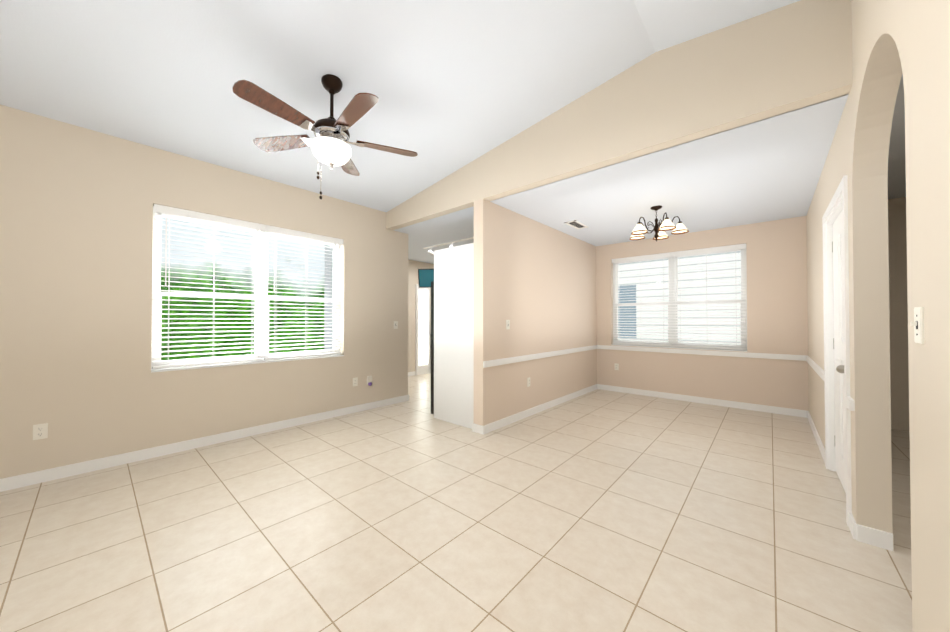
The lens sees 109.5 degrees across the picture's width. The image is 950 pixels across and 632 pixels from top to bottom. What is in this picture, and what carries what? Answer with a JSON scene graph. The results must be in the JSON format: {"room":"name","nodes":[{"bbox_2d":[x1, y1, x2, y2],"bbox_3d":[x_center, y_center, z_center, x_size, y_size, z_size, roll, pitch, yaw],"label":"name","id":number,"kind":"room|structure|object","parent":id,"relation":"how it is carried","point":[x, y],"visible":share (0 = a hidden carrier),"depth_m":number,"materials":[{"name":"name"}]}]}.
{"room":"empty living room","nodes":[
{"label":"empty living room","id":0,"kind":"room"},
{"bbox_2d":[0,105,407,478],"bbox_3d":[-2.829,-0.440,3.316,0.200,3.450,5.200,-1,-1,41],"label":"wall","id":1,"kind":"structure","parent":0,"point":[77,203],"depth_m":2.91,"materials":[{"name":"paint"}]},
{"bbox_2d":[33,423,47,439],"bbox_3d":[-3.331,0.886,2.571,0.010,0.115,0.070,-1,-1,41],"label":"electrical outlet","id":2,"kind":"object","parent":1,"relation":"attached to","point":[40,431],"visible":1,"depth_m":2.57,"materials":[{"name":"white plastic"}]},
{"bbox_2d":[0,395,408,491],"bbox_3d":[-2.745,1.239,3.231,0.013,0.090,5.213,-1,-1,41],"label":"baseboard","id":3,"kind":"structure","parent":1,"relation":"attached to","point":[23,480],"depth_m":3.11,"materials":[{"name":"white wood"}]},
{"bbox_2d":[151,206,343,372],"bbox_3d":[-2.391,-0.249,3.788,0.170,1.541,1.830,-1,-1,41],"label":"window","id":4,"kind":"structure","parent":1,"relation":"in","point":[262,261],"depth_m":3.75,"materials":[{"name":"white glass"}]},
{"bbox_2d":[152,204,343,368],"bbox_3d":[-2.357,-0.264,3.758,0.074,1.508,1.814,-1,-1,41],"label":"window blinds","id":5,"kind":"object","parent":4,"relation":"attached to","point":[166,210],"visible":0.94,"depth_m":3.58,"materials":[{"name":"white plastic"}]},
{"bbox_2d":[353,377,357,385],"bbox_3d":[-1.614,0.889,4.523,0.010,0.115,0.070,-1,-1,41],"label":"electrical outlet","id":6,"kind":"object","parent":1,"relation":"attached to","point":[355,381],"visible":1,"depth_m":4.52,"materials":[{"name":"white plastic"}]},
{"bbox_2d":[367,375,371,385],"bbox_3d":[-1.461,0.899,4.668,0.048,0.132,0.070,-1,-1,41],"label":"outlet","id":7,"kind":"object","parent":1,"relation":"attached to","point":[369,380],"visible":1,"depth_m":4.66,"materials":[{"name":"white plastic"}]},
{"bbox_2d":[394,321,397,328],"bbox_3d":[-1.181,0.134,5.017,0.019,0.115,0.070,-1,-1,41],"label":"light switch","id":8,"kind":"object","parent":1,"relation":"attached to","point":[395,324],"visible":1,"depth_m":5.01,"materials":[{"name":"white plastic"}]},
{"bbox_2d":[0,0,799,211],"bbox_3d":[-1.256,-1.838,1.562,4.900,0.618,5.020,-1,-1,41],"label":"ceiling","id":9,"kind":"structure","parent":0,"point":[453,85],"depth_m":2.41,"materials":[{"name":"paint"}]},
{"bbox_2d":[232,74,417,198],"bbox_3d":[-1.069,-1.319,2.501,1.241,0.935,1.261,-1,-1,41],"label":"ceiling fan","id":10,"kind":"object","parent":9,"relation":"hanging from","point":[330,146],"visible":1,"depth_m":2.43,"materials":[{"name":"brown wood"}]},
{"bbox_2d":[408,260,433,371],"bbox_3d":[-1.307,-0.389,7.771,0.200,3.450,3.900,-1,-1,41],"label":"wall","id":11,"kind":"structure","parent":0,"point":[413,268],"depth_m":7.50,"materials":[{"name":"paint"}]},
{"bbox_2d":[408,369,430,375],"bbox_3d":[-1.228,1.290,7.682,0.013,0.090,3.500,-1,-1,41],"label":"baseboard","id":12,"kind":"structure","parent":11,"relation":"attached to","point":[413,373],"depth_m":7.48,"materials":[{"name":"white wood"}]},
{"bbox_2d":[415,284,429,374],"bbox_3d":[-1.195,0.310,7.704,0.045,2.050,0.400,-1,-1,41],"label":"kitchen door","id":13,"kind":"structure","parent":11,"relation":"in","point":[422,334],"depth_m":7.66,"materials":[{"name":"white wood"}]},
{"bbox_2d":[418,269,433,287],"bbox_3d":[-0.788,-0.903,6.477,0.600,0.711,0.134,0,-1,6],"label":"valance","id":14,"kind":"object","parent":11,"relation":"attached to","point":[425,277],"visible":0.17,"depth_m":6.45,"materials":[{"name":"teal fabric"}]},
{"bbox_2d":[0,373,911,631],"bbox_3d":[0.045,1.334,3.232,8.600,0.100,9.300,-1,-1,41],"label":"floor","id":15,"kind":"structure","parent":0,"point":[598,510],"depth_m":1.97,"materials":[{"name":"tile"}]},
{"bbox_2d":[430,334,430,368],"bbox_3d":[-0.660,0.897,7.870,0.614,0.880,0.485,-1,-1,41],"label":"base cabinet","id":16,"kind":"object","parent":15,"relation":"on","point":[430,351],"visible":0.04,"depth_m":7.83,"materials":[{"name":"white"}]},
{"bbox_2d":[431,281,433,413],"bbox_3d":[-0.001,0.423,4.435,0.845,1.750,0.870,-1,-1,41],"label":"refrigerator","id":17,"kind":"object","parent":15,"relation":"on","point":[432,347],"visible":0.02,"depth_m":4.35,"materials":[{"name":"black"}]},
{"bbox_2d":[434,243,473,428],"bbox_3d":[-0.040,0.231,4.285,0.717,2.130,0.650,-1,-1,41],"label":"panel","id":18,"kind":"object","parent":15,"relation":"on","point":[453,335],"visible":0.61,"depth_m":4.03,"materials":[{"name":"white"}]},
{"bbox_2d":[474,199,596,425],"bbox_3d":[1.093,0.013,4.923,0.140,2.580,3.200,-1,-1,41],"label":"wall","id":19,"kind":"structure","parent":0,"point":[534,282],"depth_m":4.35,"materials":[{"name":"paint"}]},
{"bbox_2d":[506,320,509,328],"bbox_3d":[0.400,0.103,4.013,0.019,0.115,0.070,-1,-1,41],"label":"light switch","id":20,"kind":"object","parent":19,"relation":"attached to","point":[507,324],"visible":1,"depth_m":4.01,"materials":[{"name":"white plastic"}]},
{"bbox_2d":[480,384,599,434],"bbox_3d":[1.138,1.258,4.860,0.033,0.090,3.213,-1,-1,41],"label":"baseboard","id":21,"kind":"structure","parent":19,"relation":"attached to","point":[495,425],"depth_m":4.38,"materials":[{"name":"white wood"}]},
{"bbox_2d":[483,345,597,367],"bbox_3d":[1.153,0.544,4.864,0.020,0.068,3.200,-1,-1,41],"label":"trim","id":22,"kind":"structure","parent":19,"relation":"attached to","point":[490,363],"depth_m":4.41,"materials":[{"name":"white wood"}]},
{"bbox_2d":[330,74,905,263],"bbox_3d":[0.054,-1.382,3.122,8.400,0.170,9.100,-1,-1,41],"label":"ceiling","id":23,"kind":"structure","parent":0,"point":[768,169],"depth_m":3.38,"materials":[{"name":"paint"}]},
{"bbox_2d":[423,237,473,254],"bbox_3d":[-0.382,-1.190,5.728,1.500,0.155,0.120,-1,-1,41],"label":"track spotlight","id":24,"kind":"object","parent":23,"relation":"attached to","point":[432,253],"visible":0.54,"depth_m":5.80,"materials":[{"name":"white metal"}]},
{"bbox_2d":[564,220,587,228],"bbox_3d":[1.421,-1.273,4.689,0.160,0.012,0.420,-1,-1,41],"label":"ceiling vent","id":25,"kind":"object","parent":23,"relation":"in","point":[576,224],"visible":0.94,"depth_m":4.68,"materials":[{"name":"white metal"}]},
{"bbox_2d":[629,205,688,241],"bbox_3d":[2.158,-1.083,3.986,0.636,0.408,0.619,-1,-1,41],"label":"chandelier","id":26,"kind":"object","parent":23,"relation":"hanging from","point":[659,229],"visible":1,"depth_m":3.92,"materials":[{"name":"white glass"}]},
{"bbox_2d":[386,0,851,229],"bbox_3d":[0.455,-1.729,3.453,4.570,0.870,0.120,-1,-1,41],"label":"wall","id":27,"kind":"structure","parent":0,"point":[797,55],"depth_m":2.47,"materials":[{"name":"paint"}]},
{"bbox_2d":[596,197,909,431],"bbox_3d":[3.849,-0.423,4.768,4.490,3.450,0.200,-1,-1,41],"label":"wall","id":28,"kind":"structure","parent":0,"point":[777,313],"depth_m":4.57,"materials":[{"name":"paint"}]},
{"bbox_2d":[614,363,618,369],"bbox_3d":[2.462,0.884,5.833,0.070,0.115,0.010,-1,-1,41],"label":"outlet","id":29,"kind":"object","parent":28,"relation":"attached to","point":[616,365],"visible":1,"depth_m":5.83,"materials":[{"name":"white plastic"}]},
{"bbox_2d":[611,249,746,351],"bbox_3d":[3.152,-0.251,5.359,1.860,1.521,0.170,-1,-1,41],"label":"nook window","id":30,"kind":"structure","parent":28,"relation":"in","point":[673,288],"depth_m":5.34,"materials":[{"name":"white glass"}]},
{"bbox_2d":[612,243,746,349],"bbox_3d":[3.121,-0.266,5.325,1.844,1.488,0.074,-1,-1,41],"label":"blinds","id":31,"kind":"object","parent":30,"relation":"attached to","point":[689,252],"visible":0.92,"depth_m":5.22,"materials":[{"name":"white plastic"}]},
{"bbox_2d":[596,385,803,416],"bbox_3d":[3.234,1.261,5.147,2.680,0.090,0.013,-1,-1,41],"label":"baseboard","id":32,"kind":"structure","parent":28,"relation":"attached to","point":[748,406],"depth_m":4.94,"materials":[{"name":"white wood"}]},
{"bbox_2d":[598,345,804,360],"bbox_3d":[3.228,0.547,5.156,2.690,0.068,0.020,-1,-1,41],"label":"trim","id":33,"kind":"structure","parent":28,"relation":"attached to","point":[663,350],"depth_m":4.94,"materials":[{"name":"white wood"}]},
{"bbox_2d":[806,0,949,631],"bbox_3d":[1.718,-0.463,1.316,0.130,3.450,8.200,-1,-1,41],"label":"wall","id":34,"kind":"structure","parent":0,"point":[893,41],"depth_m":1.29,"materials":[{"name":"paint"}]},
{"bbox_2d":[804,410,824,462],"bbox_3d":[3.606,1.243,3.553,0.013,0.090,1.875,-1,-1,41],"label":"baseboard","id":35,"kind":"structure","parent":34,"relation":"attached to","point":[806,413],"depth_m":3.48,"materials":[{"name":"white wood"}]},
{"bbox_2d":[805,355,823,380],"bbox_3d":[3.595,0.529,3.552,0.020,0.068,1.845,-1,-1,41],"label":"trim","id":36,"kind":"structure","parent":34,"relation":"attached to","point":[815,366],"depth_m":3.38,"materials":[{"name":"white wood"}]},
{"bbox_2d":[822,175,851,526],"bbox_3d":[2.675,0.212,2.397,0.162,2.125,1.110,-1,-1,41],"label":"door frame","id":37,"kind":"structure","parent":34,"relation":"attached to","point":[838,204],"depth_m":2.77,"materials":[{"name":"white wood"}]},
{"bbox_2d":[832,211,845,492],"bbox_3d":[2.640,0.251,2.431,0.115,2.024,0.938,-1,-1,41],"label":"door","id":38,"kind":"structure","parent":34,"relation":"in","point":[838,348],"depth_m":2.51,"materials":[{"name":"white wood"}]},
{"bbox_2d":[911,307,924,343],"bbox_3d":[1.411,0.029,1.074,0.019,0.115,0.070,-1,-1,41],"label":"light switch","id":39,"kind":"object","parent":34,"relation":"attached to","point":[918,325],"visible":0.98,"depth_m":1.06,"materials":[{"name":"white plastic"}]},
{"label":"outside","id":40,"kind":"structure","parent":0,"visible":0},
{"bbox_2d":[161,217,324,359],"bbox_3d":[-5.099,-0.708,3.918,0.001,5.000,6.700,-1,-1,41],"label":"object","id":41,"kind":"structure","parent":40,"point":[245,264],"depth_m":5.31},
{"bbox_2d":[618,251,740,344],"bbox_3d":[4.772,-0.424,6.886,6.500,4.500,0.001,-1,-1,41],"label":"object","id":42,"kind":"structure","parent":40,"point":[729,292],"depth_m":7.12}
]}

